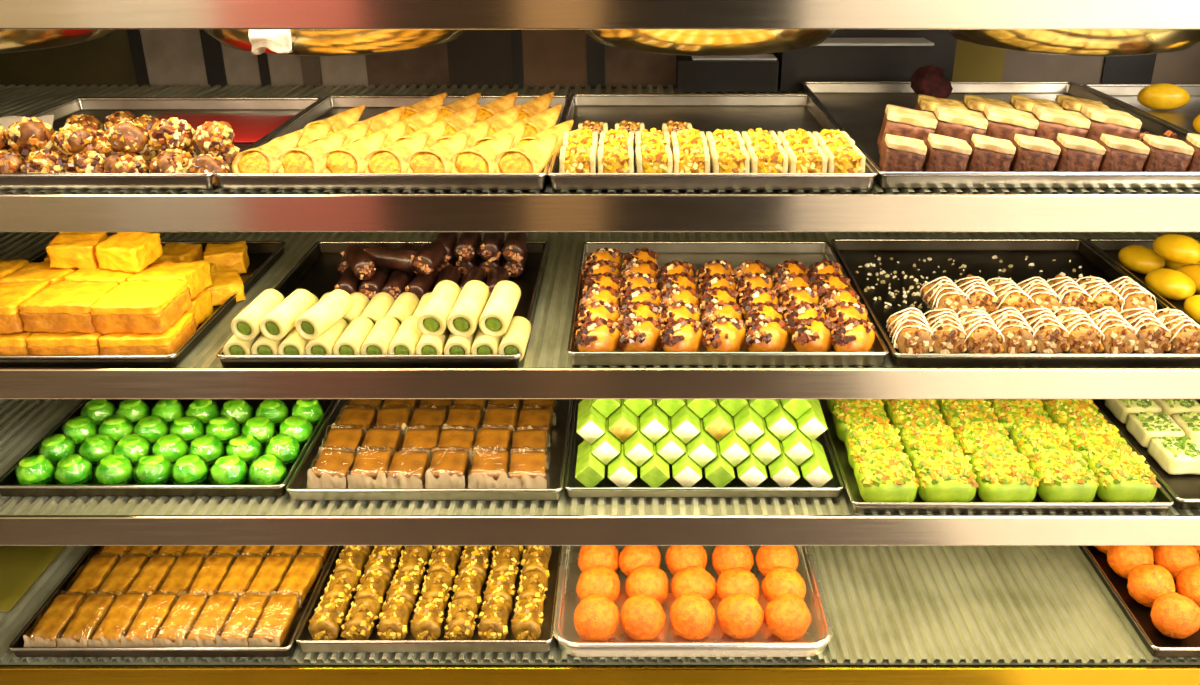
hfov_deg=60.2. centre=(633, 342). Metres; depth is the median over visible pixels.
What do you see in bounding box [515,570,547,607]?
roll
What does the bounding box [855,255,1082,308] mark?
crumbs
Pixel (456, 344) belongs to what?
roll
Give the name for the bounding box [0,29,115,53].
lamp
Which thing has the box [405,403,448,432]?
square
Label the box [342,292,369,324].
roll
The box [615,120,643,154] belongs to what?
bar
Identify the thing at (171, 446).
ball
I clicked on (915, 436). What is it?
slice
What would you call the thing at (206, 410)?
ball
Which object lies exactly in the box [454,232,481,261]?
roll
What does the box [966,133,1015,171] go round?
chocolate square
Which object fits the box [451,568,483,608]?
roll
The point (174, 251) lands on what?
block
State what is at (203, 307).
block
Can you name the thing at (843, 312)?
pastry
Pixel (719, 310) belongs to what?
pastry
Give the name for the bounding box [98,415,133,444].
ball
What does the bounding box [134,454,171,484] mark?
ball
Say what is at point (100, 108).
steel tray
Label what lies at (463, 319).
roll
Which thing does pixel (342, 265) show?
roll
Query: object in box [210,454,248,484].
ball
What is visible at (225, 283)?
block
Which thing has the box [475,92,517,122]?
pastry
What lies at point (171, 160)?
cluster
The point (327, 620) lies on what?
roll
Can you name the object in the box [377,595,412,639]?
roll
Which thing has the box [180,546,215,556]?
bar
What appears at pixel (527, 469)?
square
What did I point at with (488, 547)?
roll
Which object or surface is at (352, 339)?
roll
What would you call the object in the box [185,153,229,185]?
cluster
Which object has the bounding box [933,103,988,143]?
chocolate square
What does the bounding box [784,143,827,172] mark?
bar
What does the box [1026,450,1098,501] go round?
slice
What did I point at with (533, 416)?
square
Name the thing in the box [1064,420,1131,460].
slice
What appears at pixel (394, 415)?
square
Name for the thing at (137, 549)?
bar
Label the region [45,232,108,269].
block
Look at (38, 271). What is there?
block
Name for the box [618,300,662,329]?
pastry
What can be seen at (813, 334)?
pastry
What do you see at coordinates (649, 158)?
bar
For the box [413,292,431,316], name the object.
roll
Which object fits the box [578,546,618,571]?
ball
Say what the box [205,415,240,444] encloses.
ball
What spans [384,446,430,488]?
square
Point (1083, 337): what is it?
roll
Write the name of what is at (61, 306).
block
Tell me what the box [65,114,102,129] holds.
cluster
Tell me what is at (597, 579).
ball
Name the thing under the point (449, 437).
square
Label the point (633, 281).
pastry
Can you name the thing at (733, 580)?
ball
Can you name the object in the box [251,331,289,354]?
roll
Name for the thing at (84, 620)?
bar
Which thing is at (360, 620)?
roll
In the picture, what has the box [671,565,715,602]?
ball
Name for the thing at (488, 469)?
square
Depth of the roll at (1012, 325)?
1.03 m
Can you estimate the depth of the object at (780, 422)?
1.15 m
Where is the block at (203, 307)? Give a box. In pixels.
[186,288,215,326]
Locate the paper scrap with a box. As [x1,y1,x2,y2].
[0,115,55,131]
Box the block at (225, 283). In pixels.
[209,269,245,304]
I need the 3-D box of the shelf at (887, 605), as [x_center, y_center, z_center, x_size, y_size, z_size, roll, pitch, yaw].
[0.005,0.247,1.424,1.810,0.008,0.560,0,24,0]
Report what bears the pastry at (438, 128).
on the steel tray at (330, 105)
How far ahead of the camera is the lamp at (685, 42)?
1.02 m
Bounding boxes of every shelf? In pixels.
[0,85,1199,193]
[0,232,1199,367]
[0,399,1199,514]
[0,546,1199,664]
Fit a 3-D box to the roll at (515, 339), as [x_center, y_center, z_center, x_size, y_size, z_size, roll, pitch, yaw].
[-0.120,-0.003,1.054,0.027,0.026,0.066,0,24,0]
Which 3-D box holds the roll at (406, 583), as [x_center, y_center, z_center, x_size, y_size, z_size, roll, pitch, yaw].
[-0.276,0.299,1.243,0.038,0.036,0.053,1,24,2]
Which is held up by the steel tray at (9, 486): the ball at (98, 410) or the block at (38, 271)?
the ball at (98, 410)
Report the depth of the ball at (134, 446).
1.17 m
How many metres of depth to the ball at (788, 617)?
1.17 m
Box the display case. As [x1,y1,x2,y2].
[0,0,1199,684]
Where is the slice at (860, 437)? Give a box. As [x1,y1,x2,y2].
[844,421,903,468]
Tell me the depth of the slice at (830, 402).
1.28 m
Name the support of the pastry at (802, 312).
on the steel tray at (696, 253)
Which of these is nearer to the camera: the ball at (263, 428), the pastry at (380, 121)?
the pastry at (380, 121)
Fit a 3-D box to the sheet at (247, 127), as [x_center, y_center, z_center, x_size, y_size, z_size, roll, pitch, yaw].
[-0.487,-0.247,1.186,0.166,0.002,0.151,0,24,0]
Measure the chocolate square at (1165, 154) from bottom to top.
0.037 m
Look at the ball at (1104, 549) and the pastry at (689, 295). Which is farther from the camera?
the ball at (1104, 549)
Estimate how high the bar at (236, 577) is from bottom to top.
0.033 m
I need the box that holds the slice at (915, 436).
[899,421,962,467]
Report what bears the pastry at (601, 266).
on the steel tray at (696, 253)
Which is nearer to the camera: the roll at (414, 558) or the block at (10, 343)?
the block at (10, 343)
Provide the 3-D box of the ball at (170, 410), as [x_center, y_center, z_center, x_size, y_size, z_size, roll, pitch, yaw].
[-0.571,0.085,1.270,0.040,0.032,0.040,2,24,4]
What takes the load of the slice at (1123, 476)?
on the steel tray at (1161, 502)
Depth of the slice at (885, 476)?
1.09 m
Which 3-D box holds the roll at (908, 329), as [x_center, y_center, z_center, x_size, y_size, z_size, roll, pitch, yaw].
[0.281,-0.009,1.049,0.041,0.038,0.064,2,24,4]
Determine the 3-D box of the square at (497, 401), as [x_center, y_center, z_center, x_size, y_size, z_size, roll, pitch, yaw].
[-0.160,0.076,1.279,0.046,0.036,0.054,1,24,1]
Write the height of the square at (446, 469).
0.036 m
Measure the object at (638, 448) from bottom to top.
0.032 m
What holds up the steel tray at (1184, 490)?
on the display case
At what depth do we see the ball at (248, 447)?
1.17 m
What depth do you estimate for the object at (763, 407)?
1.17 m
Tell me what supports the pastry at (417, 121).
on the steel tray at (330, 105)
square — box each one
[307,445,357,488]
[319,423,364,451]
[331,403,374,430]
[344,399,380,411]
[347,446,393,488]
[357,423,403,452]
[373,403,412,434]
[379,399,417,412]
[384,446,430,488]
[399,424,440,453]
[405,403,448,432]
[418,399,453,411]
[425,445,470,488]
[434,424,475,468]
[442,403,482,429]
[451,399,488,417]
[467,445,511,488]
[470,423,513,452]
[479,402,520,434]
[486,399,521,409]
[507,447,548,488]
[510,425,549,468]
[514,403,554,446]
[521,399,557,424]
[877,104,936,153]
[879,133,927,171]
[915,94,966,113]
[922,134,971,171]
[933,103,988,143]
[963,95,1014,112]
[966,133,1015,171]
[983,104,1038,142]
[1010,94,1062,112]
[1010,133,1061,171]
[1031,104,1090,141]
[1054,134,1105,171]
[1055,95,1110,112]
[1079,104,1142,142]
[1098,133,1149,171]
[1142,133,1194,171]
[1185,134,1199,171]
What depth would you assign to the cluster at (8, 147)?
0.99 m
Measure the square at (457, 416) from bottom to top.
0.036 m
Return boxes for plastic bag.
[249,29,295,55]
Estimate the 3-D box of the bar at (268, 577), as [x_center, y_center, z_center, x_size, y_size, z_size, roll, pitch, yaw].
[-0.447,0.290,1.272,0.042,0.034,0.077,4,24,8]
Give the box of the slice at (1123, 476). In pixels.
[1086,449,1160,501]
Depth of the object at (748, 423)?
1.15 m
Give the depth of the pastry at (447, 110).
1.16 m
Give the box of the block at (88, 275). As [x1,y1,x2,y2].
[65,263,151,282]
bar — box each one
[23,590,87,646]
[56,590,115,646]
[61,551,121,594]
[87,590,148,646]
[91,551,150,595]
[96,546,131,556]
[120,590,178,646]
[122,546,159,557]
[122,551,177,594]
[151,590,207,646]
[152,546,188,556]
[152,551,206,596]
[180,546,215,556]
[183,551,235,596]
[183,590,240,646]
[207,546,242,555]
[214,551,263,595]
[215,590,270,646]
[236,546,270,557]
[241,551,294,595]
[248,590,301,646]
[267,546,299,556]
[272,551,324,607]
[295,546,332,568]
[559,143,595,172]
[563,129,597,168]
[578,120,607,146]
[597,142,633,172]
[599,129,633,150]
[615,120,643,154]
[635,128,669,148]
[635,143,672,172]
[662,120,692,146]
[671,129,706,158]
[673,143,709,172]
[706,129,744,152]
[710,142,749,172]
[742,128,780,148]
[747,143,787,172]
[777,128,817,147]
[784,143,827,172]
[812,129,854,148]
[822,142,865,172]
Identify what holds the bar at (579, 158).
on the steel tray at (740, 112)
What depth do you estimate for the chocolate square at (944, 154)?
0.96 m
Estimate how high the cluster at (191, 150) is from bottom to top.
0.034 m
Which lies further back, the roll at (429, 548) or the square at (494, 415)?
the roll at (429, 548)
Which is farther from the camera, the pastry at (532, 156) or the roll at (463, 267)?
the roll at (463, 267)
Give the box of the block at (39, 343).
[27,332,103,354]
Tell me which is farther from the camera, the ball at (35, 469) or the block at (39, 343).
the ball at (35, 469)
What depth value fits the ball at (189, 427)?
1.22 m
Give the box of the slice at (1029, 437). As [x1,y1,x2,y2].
[1009,421,1073,455]
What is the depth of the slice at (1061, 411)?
1.23 m
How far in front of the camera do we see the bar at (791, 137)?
1.01 m
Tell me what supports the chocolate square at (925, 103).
on the steel tray at (857, 108)
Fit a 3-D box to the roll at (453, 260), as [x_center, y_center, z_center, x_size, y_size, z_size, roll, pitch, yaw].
[-0.232,-0.101,1.277,0.028,0.025,0.072,-1,24,-2]
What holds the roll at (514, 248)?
on the roll at (515, 270)
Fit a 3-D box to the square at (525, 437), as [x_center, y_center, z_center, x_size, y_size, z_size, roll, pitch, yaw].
[-0.118,0.119,1.182,0.045,0.035,0.054,-2,24,-4]
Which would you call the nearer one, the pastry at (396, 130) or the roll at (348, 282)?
the pastry at (396, 130)
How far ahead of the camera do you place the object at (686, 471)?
1.13 m
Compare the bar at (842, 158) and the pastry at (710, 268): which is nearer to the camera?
the bar at (842, 158)
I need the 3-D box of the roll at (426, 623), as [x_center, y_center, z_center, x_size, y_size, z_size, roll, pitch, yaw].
[-0.237,0.320,1.195,0.038,0.036,0.053,0,24,-1]
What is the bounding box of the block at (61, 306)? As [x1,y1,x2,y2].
[20,281,119,332]
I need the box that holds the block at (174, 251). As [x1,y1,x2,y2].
[152,242,203,262]
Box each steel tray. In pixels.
[0,97,322,189]
[0,241,285,367]
[0,399,336,495]
[9,546,336,656]
[214,95,569,189]
[216,241,547,367]
[286,399,572,499]
[296,546,561,651]
[547,93,877,189]
[553,546,832,656]
[564,399,843,496]
[567,241,888,365]
[801,81,1199,187]
[818,399,1173,512]
[831,238,1199,366]
[1079,546,1199,656]
[1082,84,1199,135]
[1086,238,1199,327]
[1092,399,1199,509]
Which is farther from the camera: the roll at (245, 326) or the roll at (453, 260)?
the roll at (453, 260)
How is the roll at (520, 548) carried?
on the steel tray at (306, 642)
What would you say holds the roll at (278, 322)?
on the roll at (293, 344)
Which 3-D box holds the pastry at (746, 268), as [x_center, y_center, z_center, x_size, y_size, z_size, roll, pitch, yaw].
[0.135,-0.079,1.214,0.039,0.035,0.060,18,30,35]
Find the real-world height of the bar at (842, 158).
0.030 m
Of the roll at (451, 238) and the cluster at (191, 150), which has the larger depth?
the roll at (451, 238)
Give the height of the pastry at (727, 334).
0.036 m
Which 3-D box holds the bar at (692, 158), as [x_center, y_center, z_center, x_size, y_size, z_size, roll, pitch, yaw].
[0.054,-0.169,0.973,0.034,0.031,0.056,1,24,2]
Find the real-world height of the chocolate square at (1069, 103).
0.047 m
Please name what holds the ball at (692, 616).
on the steel tray at (717, 643)
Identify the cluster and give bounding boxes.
[0,125,7,150]
[0,150,24,172]
[1,144,25,158]
[6,117,54,155]
[20,149,66,172]
[52,142,72,158]
[54,124,97,154]
[64,150,105,172]
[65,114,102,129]
[92,140,118,157]
[94,130,105,140]
[103,151,149,172]
[104,111,134,130]
[105,120,149,153]
[132,115,158,130]
[135,146,159,164]
[148,117,194,151]
[148,148,193,172]
[158,146,197,156]
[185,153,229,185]
[193,121,234,155]
[200,144,240,161]
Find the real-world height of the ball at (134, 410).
0.032 m
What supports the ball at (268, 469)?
on the steel tray at (9, 486)
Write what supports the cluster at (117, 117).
on the sheet at (247, 127)
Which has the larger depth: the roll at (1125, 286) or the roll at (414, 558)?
the roll at (414, 558)
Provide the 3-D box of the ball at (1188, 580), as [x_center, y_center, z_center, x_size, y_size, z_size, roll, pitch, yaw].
[0.681,0.293,1.242,0.052,0.050,0.052,-6,24,-12]
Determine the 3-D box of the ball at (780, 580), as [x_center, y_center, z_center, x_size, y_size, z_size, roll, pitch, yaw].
[0.180,0.294,1.239,0.053,0.050,0.052,5,24,12]
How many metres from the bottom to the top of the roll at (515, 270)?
0.025 m
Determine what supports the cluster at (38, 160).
on the steel tray at (100, 108)
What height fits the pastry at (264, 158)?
0.038 m
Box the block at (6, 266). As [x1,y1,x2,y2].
[0,258,28,278]
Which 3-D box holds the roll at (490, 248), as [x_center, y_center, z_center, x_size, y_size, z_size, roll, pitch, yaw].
[-0.171,-0.118,1.254,0.028,0.027,0.072,-1,24,-1]
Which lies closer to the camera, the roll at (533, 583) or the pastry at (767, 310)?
the pastry at (767, 310)
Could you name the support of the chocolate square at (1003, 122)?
on the steel tray at (857, 108)
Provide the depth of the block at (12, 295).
1.03 m
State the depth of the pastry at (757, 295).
1.12 m
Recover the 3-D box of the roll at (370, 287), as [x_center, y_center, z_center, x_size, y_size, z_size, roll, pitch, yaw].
[-0.302,-0.070,1.208,0.027,0.026,0.072,-1,24,-2]
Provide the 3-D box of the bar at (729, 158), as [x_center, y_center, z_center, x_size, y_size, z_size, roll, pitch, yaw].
[0.090,-0.169,0.974,0.034,0.030,0.057,0,24,0]
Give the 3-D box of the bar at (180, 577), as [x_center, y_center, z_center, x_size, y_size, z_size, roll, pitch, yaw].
[-0.556,0.290,1.271,0.042,0.034,0.077,2,24,5]
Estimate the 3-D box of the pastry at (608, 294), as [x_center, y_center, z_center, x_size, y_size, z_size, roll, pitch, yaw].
[-0.037,-0.043,1.134,0.039,0.035,0.060,15,28,31]
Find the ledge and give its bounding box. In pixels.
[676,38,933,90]
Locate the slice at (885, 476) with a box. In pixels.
[853,450,918,501]
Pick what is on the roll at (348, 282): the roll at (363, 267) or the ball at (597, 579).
the roll at (363, 267)
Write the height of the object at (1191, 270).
0.031 m
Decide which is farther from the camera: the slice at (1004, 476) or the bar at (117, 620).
the bar at (117, 620)
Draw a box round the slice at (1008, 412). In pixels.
[990,399,1052,436]
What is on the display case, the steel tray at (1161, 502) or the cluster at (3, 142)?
the steel tray at (1161, 502)
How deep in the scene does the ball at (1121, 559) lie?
1.28 m
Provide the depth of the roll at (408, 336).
1.03 m
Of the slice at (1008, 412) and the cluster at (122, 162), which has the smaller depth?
the cluster at (122, 162)
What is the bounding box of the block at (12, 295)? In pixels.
[0,281,47,333]
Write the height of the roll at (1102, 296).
0.037 m
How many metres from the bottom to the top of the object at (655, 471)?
0.032 m
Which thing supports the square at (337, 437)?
on the steel tray at (296, 487)
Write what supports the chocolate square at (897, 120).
on the steel tray at (857, 108)
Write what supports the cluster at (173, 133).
on the cluster at (191, 150)
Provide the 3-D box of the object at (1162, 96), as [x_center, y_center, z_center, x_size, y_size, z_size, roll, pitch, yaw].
[0.657,-0.306,1.284,0.061,0.031,0.037,4,24,9]
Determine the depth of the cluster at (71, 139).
0.96 m
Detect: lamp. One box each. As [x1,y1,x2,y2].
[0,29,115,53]
[204,29,466,55]
[583,29,837,55]
[944,29,1199,55]
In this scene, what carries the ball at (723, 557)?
on the steel tray at (717, 643)
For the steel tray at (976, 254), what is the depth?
1.28 m
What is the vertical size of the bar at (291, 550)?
0.033 m
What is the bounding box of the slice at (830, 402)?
[826,399,835,413]
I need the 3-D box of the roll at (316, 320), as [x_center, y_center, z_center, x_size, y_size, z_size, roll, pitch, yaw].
[-0.312,-0.029,1.047,0.027,0.030,0.070,7,25,15]
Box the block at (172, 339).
[98,312,196,354]
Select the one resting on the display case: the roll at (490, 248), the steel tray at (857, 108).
the steel tray at (857, 108)
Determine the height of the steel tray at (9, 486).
0.016 m
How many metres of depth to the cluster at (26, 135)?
0.96 m
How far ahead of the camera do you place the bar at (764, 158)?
0.95 m
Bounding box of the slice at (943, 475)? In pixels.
[912,449,978,501]
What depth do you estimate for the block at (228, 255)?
1.27 m
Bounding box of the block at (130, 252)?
[94,232,162,272]
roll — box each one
[223,332,261,354]
[231,289,283,340]
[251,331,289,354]
[259,289,315,339]
[278,327,309,354]
[295,289,352,339]
[305,318,347,354]
[308,596,346,639]
[320,570,358,607]
[333,316,373,354]
[333,546,368,581]
[334,266,362,293]
[338,242,365,275]
[340,596,380,639]
[341,244,375,279]
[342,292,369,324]
[343,546,373,555]
[354,568,390,607]
[359,268,389,300]
[360,292,394,324]
[360,316,399,354]
[363,246,418,273]
[364,546,397,580]
[374,546,402,557]
[376,242,390,246]
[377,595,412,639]
[381,270,412,300]
[386,292,419,325]
[386,569,420,607]
[388,316,422,354]
[389,242,416,274]
[395,546,427,580]
[404,269,438,300]
[405,546,432,557]
[410,596,444,639]
[413,237,446,275]
[413,242,428,276]
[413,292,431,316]
[416,327,449,354]
[417,280,460,335]
[419,570,451,609]
[427,546,459,581]
[433,264,460,289]
[434,546,462,554]
[436,232,458,262]
[436,252,457,272]
[444,325,478,354]
[444,597,477,639]
[447,280,489,336]
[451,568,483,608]
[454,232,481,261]
[455,245,481,278]
[458,546,488,580]
[459,266,485,290]
[464,546,491,555]
[471,327,502,354]
[477,595,511,639]
[478,232,504,263]
[479,248,503,277]
[479,280,520,336]
[483,569,515,605]
[486,266,508,297]
[490,546,519,580]
[495,546,523,556]
[498,316,530,360]
[503,232,526,263]
[503,248,527,277]
[511,596,543,639]
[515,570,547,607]
[521,546,550,578]
[525,546,551,554]
[886,308,933,352]
[920,276,969,318]
[924,306,967,352]
[954,274,998,313]
[957,308,1003,352]
[986,276,1033,315]
[987,307,1035,352]
[1015,277,1061,315]
[1021,305,1069,352]
[1046,274,1092,314]
[1053,306,1104,352]
[1076,275,1124,314]
[1086,307,1137,352]
[1105,276,1156,313]
[1119,305,1171,352]
[1152,307,1199,352]
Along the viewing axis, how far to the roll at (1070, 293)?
1.11 m
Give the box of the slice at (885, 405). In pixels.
[881,399,887,413]
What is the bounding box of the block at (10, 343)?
[0,331,33,354]
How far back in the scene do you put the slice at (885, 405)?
1.27 m
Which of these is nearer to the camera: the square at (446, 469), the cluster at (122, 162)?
the cluster at (122, 162)
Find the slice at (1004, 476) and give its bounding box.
[970,450,1039,501]
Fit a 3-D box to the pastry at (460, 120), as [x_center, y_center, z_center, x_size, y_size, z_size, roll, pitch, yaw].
[-0.192,-0.228,1.093,0.043,0.038,0.070,7,25,15]
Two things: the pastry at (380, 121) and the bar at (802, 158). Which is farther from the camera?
the pastry at (380, 121)
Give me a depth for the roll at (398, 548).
1.32 m
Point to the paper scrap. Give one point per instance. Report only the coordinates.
(5, 120)
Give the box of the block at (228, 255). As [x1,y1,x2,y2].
[203,241,248,272]
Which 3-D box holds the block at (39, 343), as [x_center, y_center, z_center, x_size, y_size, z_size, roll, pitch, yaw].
[-0.563,-0.005,1.054,0.072,0.031,0.075,0,24,0]
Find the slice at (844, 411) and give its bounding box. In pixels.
[832,399,889,441]
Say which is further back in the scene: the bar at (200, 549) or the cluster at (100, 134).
the bar at (200, 549)
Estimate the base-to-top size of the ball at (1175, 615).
0.050 m
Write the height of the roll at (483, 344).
0.026 m
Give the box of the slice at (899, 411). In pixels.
[886,399,945,435]
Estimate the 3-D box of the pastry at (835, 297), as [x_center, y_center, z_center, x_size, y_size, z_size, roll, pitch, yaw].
[0.224,-0.042,1.131,0.039,0.035,0.060,16,28,31]
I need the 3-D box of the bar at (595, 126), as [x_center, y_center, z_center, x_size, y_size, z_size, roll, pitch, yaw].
[-0.042,-0.214,1.079,0.032,0.028,0.053,-1,24,-2]
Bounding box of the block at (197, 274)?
[126,260,212,297]
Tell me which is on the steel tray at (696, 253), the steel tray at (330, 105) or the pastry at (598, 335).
the pastry at (598, 335)
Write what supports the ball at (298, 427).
on the steel tray at (9, 486)
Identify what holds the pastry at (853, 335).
on the steel tray at (696, 253)
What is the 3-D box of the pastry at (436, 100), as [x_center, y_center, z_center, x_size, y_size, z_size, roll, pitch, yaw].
[-0.242,-0.257,1.160,0.042,0.038,0.070,9,25,20]
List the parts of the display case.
panel, post, post, post, post, panel, panel, post, panel, post, panel, panel, panel, panel, post, panel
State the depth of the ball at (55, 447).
1.18 m
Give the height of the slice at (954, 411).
0.041 m
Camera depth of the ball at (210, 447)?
1.17 m
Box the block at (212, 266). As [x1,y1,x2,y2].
[210,264,216,272]
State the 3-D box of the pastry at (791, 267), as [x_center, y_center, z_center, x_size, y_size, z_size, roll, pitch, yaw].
[0.183,-0.078,1.212,0.039,0.034,0.059,15,28,31]
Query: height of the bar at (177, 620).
0.033 m
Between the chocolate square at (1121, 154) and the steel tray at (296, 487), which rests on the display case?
the steel tray at (296, 487)
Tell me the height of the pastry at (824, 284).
0.034 m
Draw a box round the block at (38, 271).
[0,262,76,282]
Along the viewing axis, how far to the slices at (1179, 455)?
1.21 m
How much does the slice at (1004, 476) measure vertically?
0.042 m
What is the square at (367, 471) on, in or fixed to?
on the steel tray at (296, 487)
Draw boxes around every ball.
[15,454,55,484]
[38,434,78,465]
[53,454,94,484]
[62,416,98,446]
[78,434,115,465]
[80,399,115,426]
[94,454,133,484]
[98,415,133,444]
[114,399,150,425]
[114,434,151,466]
[133,415,168,446]
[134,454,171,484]
[150,399,184,425]
[152,434,188,464]
[169,415,205,444]
[170,454,209,484]
[184,399,219,425]
[188,435,225,465]
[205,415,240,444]
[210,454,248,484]
[219,399,254,426]
[226,434,262,465]
[241,416,277,446]
[249,454,286,484]
[255,399,289,426]
[264,434,300,465]
[279,415,313,445]
[290,399,323,425]
[574,595,619,640]
[576,565,619,602]
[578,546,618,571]
[618,546,660,576]
[620,594,665,639]
[625,565,668,604]
[665,546,706,574]
[670,593,715,639]
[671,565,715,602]
[712,546,753,575]
[716,567,758,601]
[717,593,763,638]
[755,546,798,575]
[762,566,805,602]
[764,594,811,640]
[910,65,952,98]
[1094,546,1109,553]
[1107,546,1153,578]
[1127,564,1174,606]
[1150,592,1199,638]
[1153,546,1199,580]
[1176,565,1199,607]
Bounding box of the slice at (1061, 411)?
[1042,399,1106,427]
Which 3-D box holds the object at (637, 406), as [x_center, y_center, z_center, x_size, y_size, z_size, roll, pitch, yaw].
[0.005,0.055,1.201,0.032,0.032,0.070,0,24,1]
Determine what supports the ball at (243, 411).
on the steel tray at (9, 486)
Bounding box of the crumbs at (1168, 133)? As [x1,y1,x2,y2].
[1135,129,1177,141]
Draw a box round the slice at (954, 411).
[939,399,997,427]
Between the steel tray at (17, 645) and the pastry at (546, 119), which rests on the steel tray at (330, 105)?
the pastry at (546, 119)
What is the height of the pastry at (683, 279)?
0.034 m
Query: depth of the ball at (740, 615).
1.17 m
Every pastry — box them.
[232,129,303,172]
[270,120,334,147]
[277,130,348,172]
[304,105,364,134]
[308,120,371,146]
[322,129,388,172]
[344,106,404,135]
[348,118,409,148]
[363,129,431,172]
[386,105,441,135]
[390,117,448,148]
[399,92,446,120]
[406,129,470,172]
[428,104,479,135]
[431,119,492,148]
[437,92,480,120]
[450,131,515,172]
[468,104,521,135]
[470,118,526,148]
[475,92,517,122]
[494,131,559,172]
[512,120,573,157]
[516,92,553,121]
[523,104,561,137]
[574,317,621,351]
[575,301,621,328]
[577,286,622,312]
[582,247,623,269]
[582,259,620,283]
[582,272,623,295]
[618,260,659,284]
[618,273,657,299]
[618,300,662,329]
[619,317,664,351]
[620,286,662,309]
[621,247,658,269]
[656,260,694,289]
[659,286,701,311]
[659,302,700,329]
[660,317,703,351]
[661,272,697,295]
[696,260,733,285]
[698,273,736,295]
[699,286,737,314]
[701,301,744,330]
[702,317,745,351]
[730,260,769,281]
[735,273,773,300]
[739,286,778,317]
[744,317,790,351]
[745,301,783,331]
[772,259,806,285]
[774,273,812,305]
[779,286,818,316]
[784,302,826,336]
[791,316,835,351]
[805,259,842,286]
[812,272,850,304]
[820,287,858,314]
[826,302,867,328]
[831,317,875,351]
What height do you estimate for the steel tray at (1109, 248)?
0.016 m
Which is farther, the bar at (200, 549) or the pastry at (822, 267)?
the bar at (200, 549)
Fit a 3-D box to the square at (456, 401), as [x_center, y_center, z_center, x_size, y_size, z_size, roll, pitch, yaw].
[-0.201,0.077,1.278,0.046,0.036,0.053,-2,24,-5]
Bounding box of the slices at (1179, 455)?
[1104,399,1199,474]
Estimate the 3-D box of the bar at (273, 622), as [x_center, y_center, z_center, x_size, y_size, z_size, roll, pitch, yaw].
[-0.414,0.321,1.200,0.041,0.033,0.076,2,24,5]
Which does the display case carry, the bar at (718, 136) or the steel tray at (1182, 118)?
the steel tray at (1182, 118)
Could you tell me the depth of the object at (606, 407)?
1.17 m
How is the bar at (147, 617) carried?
on the steel tray at (17, 645)
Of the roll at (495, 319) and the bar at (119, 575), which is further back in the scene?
the bar at (119, 575)
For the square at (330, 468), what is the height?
0.037 m
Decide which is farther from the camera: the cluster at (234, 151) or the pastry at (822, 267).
the pastry at (822, 267)
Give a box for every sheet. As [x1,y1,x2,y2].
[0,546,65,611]
[155,113,295,141]
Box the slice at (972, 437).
[952,421,1016,463]

